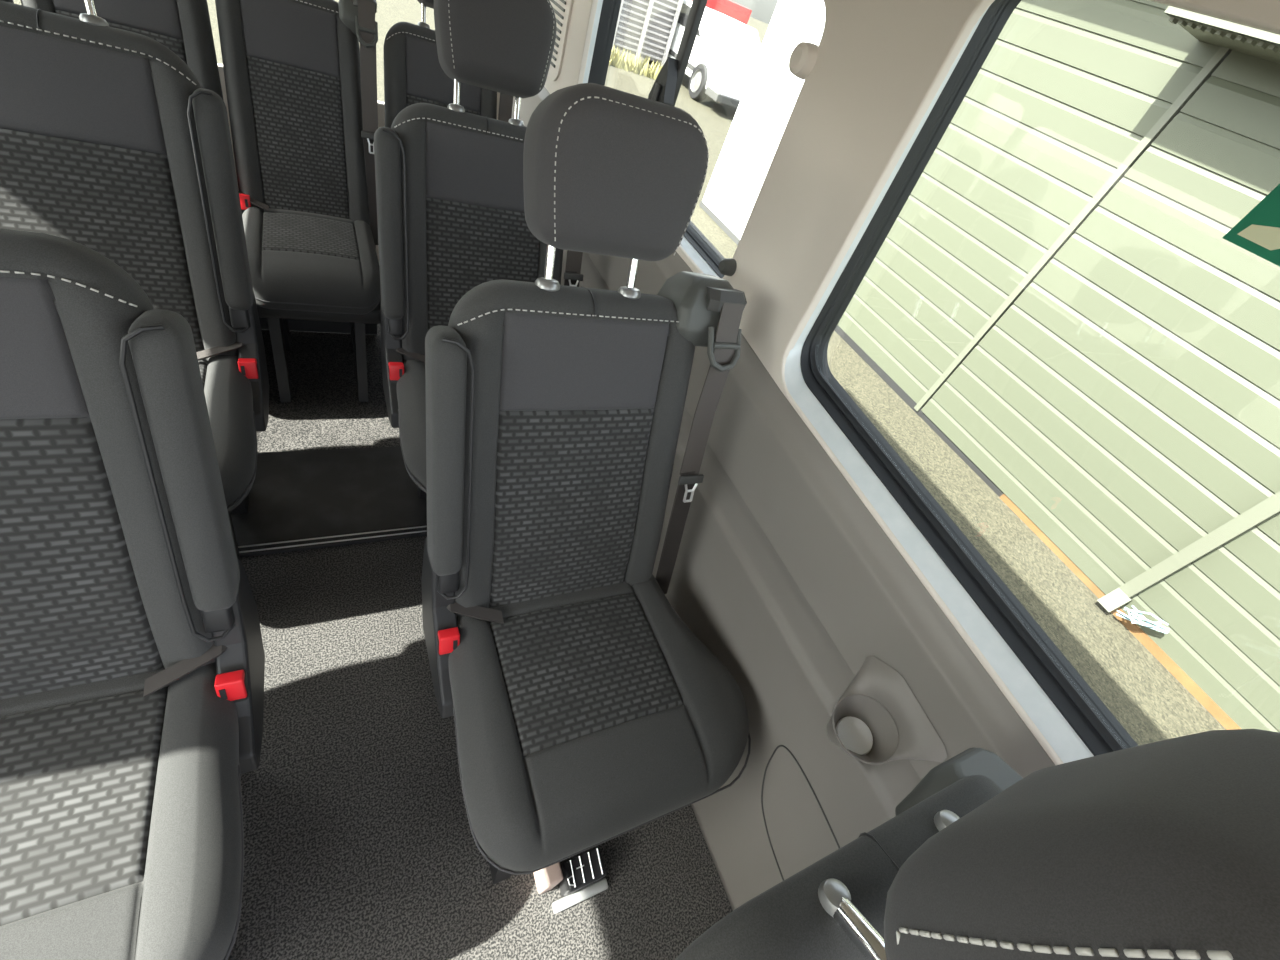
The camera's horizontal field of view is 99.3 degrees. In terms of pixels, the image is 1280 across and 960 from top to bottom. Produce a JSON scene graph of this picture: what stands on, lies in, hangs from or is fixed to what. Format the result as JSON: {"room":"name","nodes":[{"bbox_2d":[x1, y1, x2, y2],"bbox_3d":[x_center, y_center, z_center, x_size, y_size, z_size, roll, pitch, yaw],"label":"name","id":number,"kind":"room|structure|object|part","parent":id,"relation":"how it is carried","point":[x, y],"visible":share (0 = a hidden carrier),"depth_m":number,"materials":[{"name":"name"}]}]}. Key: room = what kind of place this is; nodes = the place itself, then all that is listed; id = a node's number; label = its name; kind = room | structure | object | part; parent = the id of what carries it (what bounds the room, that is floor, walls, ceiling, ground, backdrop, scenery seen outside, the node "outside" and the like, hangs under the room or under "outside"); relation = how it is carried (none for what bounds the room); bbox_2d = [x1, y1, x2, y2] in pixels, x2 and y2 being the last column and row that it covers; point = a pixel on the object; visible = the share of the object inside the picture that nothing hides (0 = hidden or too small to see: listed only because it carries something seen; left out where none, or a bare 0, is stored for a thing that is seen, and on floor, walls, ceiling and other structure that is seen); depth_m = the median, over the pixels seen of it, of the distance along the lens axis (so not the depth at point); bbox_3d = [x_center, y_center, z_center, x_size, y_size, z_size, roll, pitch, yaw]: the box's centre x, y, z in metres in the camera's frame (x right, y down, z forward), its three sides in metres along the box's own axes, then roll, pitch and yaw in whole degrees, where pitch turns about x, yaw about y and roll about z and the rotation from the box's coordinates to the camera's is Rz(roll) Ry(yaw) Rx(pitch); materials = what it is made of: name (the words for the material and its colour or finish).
{"room":"vehicle interior","nodes":[
{"label":"vehicle interior","id":0,"kind":"room"},
{"bbox_2d":[256,324,400,452],"bbox_3d":[-1.298,-0.406,1.908,1.820,0.020,1.500,-5,50,-29],"label":"floor","id":1,"kind":"structure","parent":0,"point":[325,411],"depth_m":1.87,"materials":[{"name":"carpet"}]},
{"bbox_2d":[20,0,261,328],"bbox_3d":[-1.325,-0.902,1.435,0.410,1.263,0.751,-5,50,-29],"label":"passenger seat","id":2,"kind":"object","parent":1,"relation":"on","point":[184,27],"visible":0.08,"depth_m":1.43,"materials":[{"name":"grey fabric"}]},
{"bbox_3d":[-1.322,-1.238,1.366,0.251,0.145,0.061,-5,50,-29],"label":"panel","id":3,"kind":"part","parent":2,"relation":"part of","materials":[{"name":"grey fabric"}]},
{"bbox_3d":[-1.376,-0.963,1.508,0.251,0.451,0.160,-5,50,-29],"label":"patterned panel","id":4,"kind":"part","parent":2,"relation":"part of","materials":[{"name":"fabric"}]},
{"bbox_3d":[-1.373,-1.062,1.486,0.391,0.627,0.296,-5,50,-29],"label":"backrest","id":5,"kind":"part","parent":2,"relation":"part of","materials":[{"name":"grey fabric"}]},
{"bbox_2d":[215,0,380,402],"bbox_3d":[-0.985,-0.932,1.621,0.420,1.263,0.746,-5,50,-29],"label":"passenger seat","id":6,"kind":"object","parent":1,"relation":"on","point":[301,88],"visible":0.9,"depth_m":1.61,"materials":[{"name":"grey fabric"}]},
{"bbox_3d":[-1.189,-0.503,1.792,0.030,0.330,0.370,-5,50,-29],"label":"leg","id":7,"kind":"part","parent":6,"relation":"part of","materials":[{"name":"black paint"}]},
{"bbox_3d":[-0.991,-1.267,1.548,0.234,0.145,0.061,-5,50,-29],"label":"panel","id":8,"kind":"part","parent":6,"relation":"part of","materials":[{"name":"grey fabric"}]},
{"bbox_3d":[-1.041,-1.091,1.668,0.364,0.627,0.296,-5,50,-29],"label":"backrest","id":9,"kind":"part","parent":6,"relation":"part of","materials":[{"name":"grey fabric"}]},
{"bbox_3d":[-1.045,-0.992,1.689,0.234,0.451,0.160,-5,50,-29],"label":"patterned panel","id":10,"kind":"part","parent":6,"relation":"part of","materials":[{"name":"fabric"}]},
{"bbox_3d":[-1.005,-0.748,1.662,0.249,0.019,0.243,-5,50,-29],"label":"patterned cushion panel","id":11,"kind":"part","parent":6,"relation":"part of","materials":[{"name":"fabric"}]},
{"bbox_2d":[242,206,380,314],"bbox_3d":[-1.006,-0.684,1.669,0.364,0.118,0.447,-5,50,-29],"label":"seat cushion","id":12,"kind":"object","parent":6,"relation":"on","point":[302,259],"depth_m":1.60,"materials":[{"name":"grey fabric"}]},
{"bbox_3d":[-0.988,-0.521,1.902,0.030,0.330,0.370,-5,50,-29],"label":"leg","id":13,"kind":"part","parent":6,"relation":"part of","materials":[{"name":"black paint"}]},
{"bbox_3d":[-0.844,-1.079,1.707,0.056,0.018,0.012,-5,50,-29],"label":"latch plate","id":14,"kind":"part","parent":6,"relation":"part of","materials":[{"name":"grey plastic"}]},
{"bbox_2d":[231,446,426,544],"bbox_3d":[-1.060,0.044,1.545,1.800,0.007,0.340,-5,50,-29],"label":"floor mat","id":15,"kind":"object","parent":1,"relation":"on","point":[308,493],"visible":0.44,"depth_m":1.61,"materials":[{"name":"rubber"}]},
{"bbox_2d":[383,0,512,127],"bbox_3d":[-0.621,-0.964,1.821,0.420,1.263,0.746,-5,50,-29],"label":"passenger seat","id":16,"kind":"object","parent":1,"relation":"on","point":[413,72],"visible":0.15,"depth_m":1.71,"materials":[{"name":"grey fabric"}]},
{"bbox_2d":[417,22,429,28],"bbox_3d":[-0.673,-1.409,1.692,0.038,0.026,0.038,-5,50,-29],"label":"socket","id":17,"kind":"object","parent":16,"relation":"attached to","point":[420,25],"depth_m":1.68,"materials":[{"name":"grey"}]},
{"bbox_3d":[-0.664,-1.452,1.671,0.014,0.101,0.048,-3,49,-27],"label":"headrest post","id":18,"kind":"part","parent":16,"relation":"part of","materials":[{"name":"silver metal"}]},
{"bbox_3d":[-0.628,-1.299,1.747,0.234,0.145,0.061,-5,50,-29],"label":"panel","id":19,"kind":"part","parent":16,"relation":"part of","materials":[{"name":"grey fabric"}]},
{"bbox_3d":[-0.681,-1.024,1.888,0.234,0.451,0.160,-5,50,-29],"label":"patterned panel","id":20,"kind":"part","parent":16,"relation":"part of","materials":[{"name":"fabric"}]},
{"bbox_2d":[218,64,499,261],"bbox_3d":[-1.267,-1.575,1.749,1.900,1.780,0.030,-5,50,-29],"label":"wall","id":21,"kind":"structure","parent":0,"point":[381,109],"depth_m":2.09,"materials":[{"name":"beige plastic"}]},
{"bbox_2d":[230,536,732,959],"bbox_3d":[-0.483,1.198,0.677,1.820,0.020,2.780,-5,50,-29],"label":"floor","id":22,"kind":"structure","parent":0,"point":[359,843],"depth_m":1.16,"materials":[{"name":"carpet"}]},
{"bbox_2d":[0,229,264,959],"bbox_3d":[-0.743,0.209,0.592,0.504,1.263,0.767,-5,50,-29],"label":"passenger seat","id":23,"kind":"object","parent":22,"relation":"on","point":[132,656],"visible":1,"depth_m":0.66,"materials":[{"name":"grey fabric"}]},
{"bbox_3d":[-0.743,-0.127,0.523,0.285,0.145,0.061,-5,50,-29],"label":"panel","id":24,"kind":"part","parent":23,"relation":"part of","materials":[{"name":"grey fabric"}]},
{"bbox_3d":[-0.796,0.148,0.665,0.286,0.451,0.160,-5,50,-29],"label":"patterned panel","id":25,"kind":"part","parent":23,"relation":"part of","materials":[{"name":"fabric"}]},
{"bbox_3d":[-0.762,0.392,0.634,0.304,0.019,0.243,-5,50,-29],"label":"patterned cushion panel","id":26,"kind":"part","parent":23,"relation":"part of","materials":[{"name":"fabric"}]},
{"bbox_3d":[-0.794,0.049,0.643,0.444,0.627,0.296,-5,50,-29],"label":"backrest","id":27,"kind":"part","parent":23,"relation":"part of","materials":[{"name":"grey fabric"}]},
{"bbox_2d":[0,662,241,959],"bbox_3d":[-0.759,0.455,0.644,0.476,0.119,0.447,-5,50,-29],"label":"seat cushion","id":28,"kind":"object","parent":23,"relation":"on","point":[121,797],"depth_m":0.67,"materials":[{"name":"grey fabric"}]},
{"bbox_3d":[-0.575,-0.006,0.699,0.049,0.398,0.199,-5,50,-29],"label":"armrest","id":29,"kind":"part","parent":23,"relation":"part of","materials":[{"name":"grey fabric"}]},
{"bbox_2d":[0,0,269,560],"bbox_3d":[-1.025,-0.347,1.018,0.504,1.263,0.767,-5,50,-29],"label":"passenger seat","id":30,"kind":"object","parent":22,"relation":"on","point":[111,145],"visible":0.54,"depth_m":1.03,"materials":[{"name":"grey fabric"}]},
{"bbox_3d":[-1.024,-0.683,0.949,0.285,0.145,0.061,-5,50,-29],"label":"panel","id":31,"kind":"part","parent":30,"relation":"part of","materials":[{"name":"grey fabric"}]},
{"bbox_3d":[-0.951,-0.846,0.933,0.014,0.101,0.048,-8,51,-31],"label":"headrest post","id":32,"kind":"part","parent":30,"relation":"part of","materials":[{"name":"silver metal"}]},
{"bbox_2d":[79,13,108,25],"bbox_3d":[-0.958,-0.803,0.955,0.038,0.026,0.038,-5,50,-29],"label":"socket","id":33,"kind":"object","parent":30,"relation":"attached to","point":[85,19],"depth_m":0.94,"materials":[{"name":"grey"}]},
{"bbox_3d":[-1.078,-0.408,1.091,0.286,0.451,0.160,-5,50,-29],"label":"patterned panel","id":34,"kind":"part","parent":30,"relation":"part of","materials":[{"name":"fabric"}]},
{"bbox_3d":[-1.076,-0.507,1.069,0.444,0.627,0.296,-5,50,-29],"label":"backrest","id":35,"kind":"part","parent":30,"relation":"part of","materials":[{"name":"grey fabric"}]},
{"bbox_3d":[-1.044,-0.164,1.060,0.304,0.019,0.243,-5,50,-29],"label":"patterned cushion panel","id":36,"kind":"part","parent":30,"relation":"part of","materials":[{"name":"fabric"}]},
{"bbox_3d":[-0.857,-0.562,1.125,0.049,0.398,0.199,-5,50,-29],"label":"armrest","id":37,"kind":"part","parent":30,"relation":"part of","materials":[{"name":"grey fabric"}]},
{"bbox_2d":[199,354,255,512],"bbox_3d":[-1.041,-0.101,1.070,0.476,0.119,0.447,-5,50,-29],"label":"seat cushion","id":38,"kind":"object","parent":30,"relation":"on","point":[228,380],"depth_m":1.12,"materials":[{"name":"grey fabric"}]},
{"bbox_3d":[-1.000,0.061,1.315,0.036,0.330,0.370,-5,50,-29],"label":"leg","id":39,"kind":"part","parent":30,"relation":"part of","materials":[{"name":"black paint"}]},
{"bbox_2d":[238,524,426,557],"bbox_3d":[-0.998,0.180,1.433,1.700,0.013,0.034,-5,50,-29],"label":"threshold strip","id":40,"kind":"object","parent":22,"relation":"on","point":[272,547],"visible":0.46,"depth_m":1.50,"materials":[{"name":"grey plastic"}]},
{"bbox_2d":[374,0,582,497],"bbox_3d":[-0.349,-0.407,1.389,0.558,1.263,0.760,-5,50,-29],"label":"passenger seat","id":41,"kind":"object","parent":22,"relation":"on","point":[451,221],"visible":0.44,"depth_m":1.28,"materials":[{"name":"grey fabric"}]},
{"bbox_3d":[-0.586,-0.586,1.273,0.049,0.398,0.199,-5,50,-29],"label":"armrest","id":42,"kind":"part","parent":41,"relation":"part of","materials":[{"name":"grey fabric"}]},
{"bbox_2d":[397,360,426,492],"bbox_3d":[-0.353,-0.161,1.446,0.538,0.119,0.447,-5,50,-29],"label":"seat cushion","id":43,"kind":"object","parent":41,"relation":"on","point":[411,394],"depth_m":1.28,"materials":[{"name":"grey fabric"}]},
{"bbox_3d":[-0.585,0.025,1.542,0.036,0.330,0.370,-5,50,-29],"label":"leg","id":44,"kind":"part","parent":41,"relation":"part of","materials":[{"name":"black paint"}]},
{"bbox_2d":[447,103,464,112],"bbox_3d":[-0.422,-0.850,1.248,0.038,0.026,0.038,-5,50,-29],"label":"socket","id":45,"kind":"object","parent":41,"relation":"attached to","point":[453,107],"depth_m":1.23,"materials":[{"name":"grey metal"}]},
{"bbox_3d":[-0.413,-0.893,1.228,0.014,0.101,0.048,-2,49,-26],"label":"headrest post","id":46,"kind":"part","parent":41,"relation":"part of","materials":[{"name":"silver metal"}]},
{"bbox_3d":[-0.366,-0.741,1.310,0.285,0.145,0.061,-5,50,-29],"label":"panel","id":47,"kind":"part","parent":41,"relation":"part of","materials":[{"name":"grey fabric"}]},
{"bbox_3d":[-0.415,-0.565,1.431,0.444,0.627,0.296,-5,50,-29],"label":"backrest","id":48,"kind":"part","parent":41,"relation":"part of","materials":[{"name":"grey fabric"}]},
{"bbox_3d":[-0.419,-0.466,1.451,0.286,0.451,0.160,-5,50,-29],"label":"patterned panel","id":49,"kind":"part","parent":41,"relation":"part of","materials":[{"name":"fabric"}]},
{"bbox_2d":[508,118,523,126],"bbox_3d":[-0.300,-0.861,1.315,0.038,0.026,0.038,-5,50,-29],"label":"socket","id":50,"kind":"object","parent":41,"relation":"attached to","point":[513,122],"depth_m":1.30,"materials":[{"name":"grey metal"}]},
{"bbox_3d":[-0.291,-0.904,1.295,0.014,0.101,0.048,-2,49,-26],"label":"headrest post","id":51,"kind":"part","parent":41,"relation":"part of","materials":[{"name":"silver metal"}]},
{"bbox_3d":[-0.182,-0.557,1.490,0.056,0.018,0.012,-5,50,-29],"label":"latch plate","id":52,"kind":"part","parent":41,"relation":"part of","materials":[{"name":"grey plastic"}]},
{"bbox_2d":[533,846,607,913],"bbox_3d":[-0.134,0.815,1.124,0.142,0.110,0.092,-5,50,-29],"label":"anchor","id":53,"kind":"object","parent":22,"relation":"on","point":[578,877],"visible":0.86,"depth_m":1.11,"materials":[{"name":"silver plastic"}]},
{"bbox_3d":[-0.189,0.803,1.110,0.034,0.110,0.050,-5,50,-29],"label":"anchor post","id":54,"kind":"part","parent":53,"relation":"part of","materials":[{"name":"beige plastic"}]},
{"bbox_2d":[421,83,750,884],"bbox_3d":[-0.068,0.149,0.963,0.558,1.263,0.760,-5,50,-29],"label":"passenger seat","id":55,"kind":"object","parent":22,"relation":"on","point":[587,713],"visible":1,"depth_m":0.90,"materials":[{"name":"grey fabric"}]},
{"bbox_3d":[-0.304,-0.030,0.848,0.049,0.398,0.199,-5,50,-29],"label":"armrest","id":56,"kind":"part","parent":55,"relation":"part of","materials":[{"name":"grey fabric"}]},
{"bbox_3d":[-0.303,0.581,1.116,0.036,0.330,0.370,-5,50,-29],"label":"leg","id":57,"kind":"part","parent":55,"relation":"part of","materials":[{"name":"black paint"}]},
{"bbox_2d":[535,277,559,291],"bbox_3d":[-0.140,-0.294,0.823,0.038,0.026,0.038,-5,50,-29],"label":"socket","id":58,"kind":"object","parent":55,"relation":"attached to","point":[543,284],"depth_m":0.81,"materials":[{"name":"grey metal"}]},
{"bbox_3d":[-0.131,-0.337,0.802,0.014,0.101,0.048,-2,49,-26],"label":"headrest post","id":59,"kind":"part","parent":55,"relation":"part of","materials":[{"name":"silver metal"}]},
{"bbox_3d":[-0.134,-0.009,1.005,0.444,0.627,0.296,-5,50,-29],"label":"backrest","id":60,"kind":"part","parent":55,"relation":"part of","materials":[{"name":"grey fabric"}]},
{"bbox_3d":[-0.137,0.090,1.026,0.286,0.451,0.160,-5,50,-29],"label":"patterned panel","id":61,"kind":"part","parent":55,"relation":"part of","materials":[{"name":"fabric"}]},
{"bbox_3d":[-0.084,-0.185,0.884,0.285,0.145,0.061,-5,50,-29],"label":"panel","id":62,"kind":"part","parent":55,"relation":"part of","materials":[{"name":"grey fabric"}]},
{"bbox_3d":[-0.097,0.334,0.998,0.304,0.019,0.243,-5,50,-29],"label":"patterned cushion panel","id":63,"kind":"part","parent":55,"relation":"part of","materials":[{"name":"fabric"}]},
{"bbox_2d":[448,575,748,871],"bbox_3d":[-0.071,0.395,1.020,0.538,0.119,0.447,-5,50,-29],"label":"seat cushion","id":64,"kind":"object","parent":55,"relation":"on","point":[588,714],"depth_m":0.94,"materials":[{"name":"grey fabric"}]},
{"bbox_2d":[618,286,640,298],"bbox_3d":[-0.018,-0.305,0.890,0.038,0.026,0.038,-5,50,-29],"label":"socket","id":65,"kind":"object","parent":55,"relation":"attached to","point":[624,292],"depth_m":0.87,"materials":[{"name":"grey metal"}]},
{"bbox_3d":[-0.009,-0.348,0.869,0.014,0.101,0.048,-2,49,-26],"label":"headrest post","id":66,"kind":"part","parent":55,"relation":"part of","materials":[{"name":"silver metal"}]},
{"bbox_3d":[0.100,-0.001,1.064,0.056,0.018,0.012,-5,50,-29],"label":"latch plate","id":67,"kind":"part","parent":55,"relation":"part of","materials":[{"name":"grey plastic"}]},
{"bbox_2d":[675,729,1279,959],"bbox_3d":[0.237,0.759,0.502,0.564,1.251,0.703,-5,50,-29],"label":"passenger seat","id":68,"kind":"object","parent":22,"relation":"on","point":[1169,849],"visible":1,"depth_m":0.27,"materials":[{"name":"grey fabric"}]},
{"bbox_2d":[818,878,850,917],"bbox_3d":[0.143,0.309,0.402,0.024,0.022,0.024,-5,50,-29],"label":"socket","id":69,"kind":"object","parent":68,"relation":"attached to","point":[834,894],"depth_m":0.40,"materials":[{"name":"grey"}]},
{"bbox_3d":[0.153,0.600,0.579,0.444,0.626,0.281,-5,50,-29],"label":"backrest","id":70,"kind":"part","parent":68,"relation":"part of","materials":[{"name":"grey fabric"}]},
{"bbox_3d":[0.167,0.325,0.359,0.019,0.068,0.101,-3,49,-27],"label":"headrest post","id":71,"kind":"part","parent":68,"relation":"part of","materials":[{"name":"silver metal"}]},
{"bbox_2d":[934,810,959,830],"bbox_3d":[0.266,0.299,0.469,0.024,0.022,0.024,-5,50,-29],"label":"socket","id":72,"kind":"object","parent":68,"relation":"attached to","point":[942,818],"depth_m":0.47,"materials":[{"name":"grey"}]},
{"bbox_2d":[512,86,1054,909],"bbox_3d":[0.170,0.178,1.232,0.072,1.008,4.201,-5,50,-29],"label":"wall","id":73,"kind":"structure","parent":0,"point":[782,571],"depth_m":1.01,"materials":[{"name":"beige plastic"}]},
{"bbox_2d":[548,0,572,80],"bbox_3d":[-0.230,-1.624,1.681,0.015,0.620,0.260,-5,50,-29],"label":"air vent","id":74,"kind":"object","parent":73,"relation":"attached to","point":[562,9],"visible":0.48,"depth_m":1.76,"materials":[{"name":"beige plastic"}]},
{"bbox_2d":[719,258,736,275],"bbox_3d":[0.181,-0.436,1.114,0.034,0.034,0.034,-5,50,-29],"label":"bolt","id":75,"kind":"object","parent":73,"relation":"attached to","point":[727,266],"visible":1,"depth_m":1.10,"materials":[{"name":"grey plastic"}]},
{"bbox_2d":[761,745,839,880],"bbox_3d":[0.292,0.667,1.024,0.010,0.221,0.275,-5,50,-29],"label":"access cover","id":76,"kind":"object","parent":73,"relation":"attached to","point":[777,747],"visible":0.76,"depth_m":1.06,"materials":[{"name":"greige plastic"}]},
{"bbox_2d":[827,656,946,764],"bbox_3d":[0.331,0.390,0.841,0.105,0.199,0.167,-5,50,-29],"label":"cup holder","id":77,"kind":"object","parent":73,"relation":"attached to","point":[878,719],"visible":1,"depth_m":0.83,"materials":[{"name":"beige plastic"}]},
{"bbox_2d":[545,0,1279,764],"bbox_3d":[0.430,-0.355,0.708,0.018,0.976,4.206,-5,50,-29],"label":"trim","id":78,"kind":"structure","parent":73,"relation":"attached to","point":[880,65],"depth_m":0.87,"materials":[{"name":"beige plastic"}]},
{"bbox_2d":[599,0,1138,746],"bbox_3d":[0.511,-0.404,0.698,0.020,1.000,4.400,-5,50,-29],"label":"seal","id":79,"kind":"structure","parent":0,"point":[976,66],"depth_m":0.82,"materials":[{"name":"greige plastic"},{"name":"dark rubber"},{"name":"painted metal"}]},
{"bbox_2d":[583,0,723,277],"bbox_3d":[0.077,-0.962,1.313,0.073,0.506,1.082,-5,50,-29],"label":"window","id":80,"kind":"structure","parent":79,"relation":"in","point":[700,252],"depth_m":1.59,"materials":[{"name":"grey plastic"}]},
{"bbox_2d":[648,0,707,106],"bbox_3d":[0.061,-0.949,1.333,0.055,0.460,0.085,-5,50,-29],"label":"window divider","id":81,"kind":"object","parent":80,"relation":"attached to","point":[666,87],"visible":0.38,"depth_m":1.29,"materials":[{"name":"grey plastic"}]},
{"bbox_3d":[0.035,-0.933,1.335,0.008,0.070,0.020,-5,50,-29],"label":"catch handle","id":82,"kind":"part","parent":81,"relation":"part of","materials":[{"name":"grey plastic"}]},
{"bbox_2d":[789,42,817,79],"bbox_3d":[0.272,-0.700,0.906,0.034,0.049,0.049,-5,50,-29],"label":"anchor","id":83,"kind":"object","parent":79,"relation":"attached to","point":[803,58],"visible":1,"depth_m":0.89,"materials":[{"name":"beige plastic"}]},
{"bbox_2d":[784,0,1130,762],"bbox_3d":[0.730,0.338,0.328,0.073,0.704,2.025,-5,50,-29],"label":"window","id":84,"kind":"structure","parent":79,"relation":"in","point":[1059,708],"depth_m":0.80,"materials":[{"name":"grey plastic"}]},
{"bbox_2d":[1223,184,1279,265],"bbox_3d":[0.655,-0.166,0.426,0.003,0.100,0.300,-5,50,-29],"label":"exit sign","id":85,"kind":"object","parent":84,"relation":"attached to","point":[1258,232],"visible":1,"depth_m":0.52,"materials":[{"name":"teal"}]},
{"label":"outside","id":86,"kind":"structure","parent":0,"visible":0},
{"bbox_2d":[13,0,1225,745],"bbox_3d":[-0.634,1.378,1.379,120.000,0.100,120.000,-5,50,-29],"label":"ground","id":87,"kind":"structure","parent":86,"point":[1146,699],"depth_m":3.74,"materials":[{"name":"beige concrete"}]},
{"bbox_2d":[609,45,662,79],"bbox_3d":[-0.563,-8.924,11.371,2.886,0.349,0.680,-5,50,-29],"label":"dry weeds","id":88,"kind":"object","parent":87,"relation":"on","point":[622,62],"visible":0.47,"depth_m":11.58,"materials":[{"name":"beige plant"}]},
{"bbox_2d":[611,0,682,65],"bbox_3d":[-0.445,-10.145,11.196,2.670,2.500,0.695,-5,50,-29],"label":"shed","id":89,"kind":"object","parent":87,"relation":"on","point":[645,28],"visible":0.46,"depth_m":11.66,"materials":[{"name":"grey"}]},
{"bbox_3d":[-0.328,-9.915,11.019,0.070,2.500,0.070,-5,50,-29],"label":"post","id":90,"kind":"part","parent":89,"relation":"part of","materials":[{"name":"grey"}]},
{"bbox_3d":[0.240,-9.964,11.331,0.070,2.500,0.070,-5,50,-29],"label":"post","id":91,"kind":"part","parent":89,"relation":"part of","materials":[{"name":"grey"}]},
{"bbox_3d":[0.809,-10.014,11.642,0.070,2.500,0.070,-5,50,-29],"label":"post","id":92,"kind":"part","parent":89,"relation":"part of","materials":[{"name":"grey"}]},
{"bbox_2d":[644,0,760,107],"bbox_3d":[1.603,-9.584,12.245,1.740,1.397,4.254,-5,50,-29],"label":"vehicle","id":93,"kind":"object","parent":87,"relation":"on","point":[725,50],"visible":0.52,"depth_m":11.37,"materials":[{"name":"white painted metal"},{"name":"black rubber"},{"name":"glass"}]},
{"bbox_3d":[0.791,-9.421,12.067,0.035,0.080,1.900,-5,50,-29],"label":"moulding","id":94,"kind":"part","parent":93,"relation":"part of","materials":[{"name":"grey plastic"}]},
{"bbox_2d":[691,0,751,24],"bbox_3d":[1.759,-12.447,15.052,2.300,1.570,0.400,-5,50,-29],"label":"fascia","id":95,"kind":"object","parent":87,"relation":"on","point":[740,13],"visible":0.32,"depth_m":14.76,"materials":[{"name":"red"}]},
{"bbox_2d":[699,0,824,245],"bbox_3d":[2.431,-4.053,5.979,2.600,2.910,1.100,-5,50,-29],"label":"building","id":96,"kind":"structure","parent":87,"relation":"on","point":[771,92],"depth_m":5.66,"materials":[{"name":"white"}]},
{"bbox_2d":[834,0,1279,732],"bbox_3d":[4.315,-0.560,3.255,3.050,3.045,8.525,-5,50,-29],"label":"building","id":97,"kind":"structure","parent":87,"relation":"on","point":[1059,294],"depth_m":3.37,"materials":[{"name":"cream painted metal cladding"}]},
{"bbox_3d":[2.894,0.445,3.827,0.050,0.044,0.900,-5,50,-29],"label":"board","id":98,"kind":"part","parent":97,"relation":"part of","materials":[{"name":"orange wood"}]},
{"bbox_3d":[2.748,-1.455,3.759,0.050,2.550,0.045,-5,50,-29],"label":"seam trim","id":99,"kind":"part","parent":97,"relation":"part of","materials":[{"name":"grey"}]},
{"bbox_3d":[3.774,2.172,2.498,0.090,0.056,3.700,-5,50,-29],"label":"board","id":100,"kind":"part","parent":97,"relation":"part of","materials":[{"name":"orange wood"}]},
{"bbox_2d":[1116,605,1169,633],"bbox_3d":[3.062,0.865,3.319,0.102,0.163,0.224,-5,50,-29],"label":"cord","id":101,"kind":"object","parent":87,"relation":"on","point":[1157,626],"visible":1,"depth_m":3.29,"materials":[{"name":"white plastic"}]}
]}

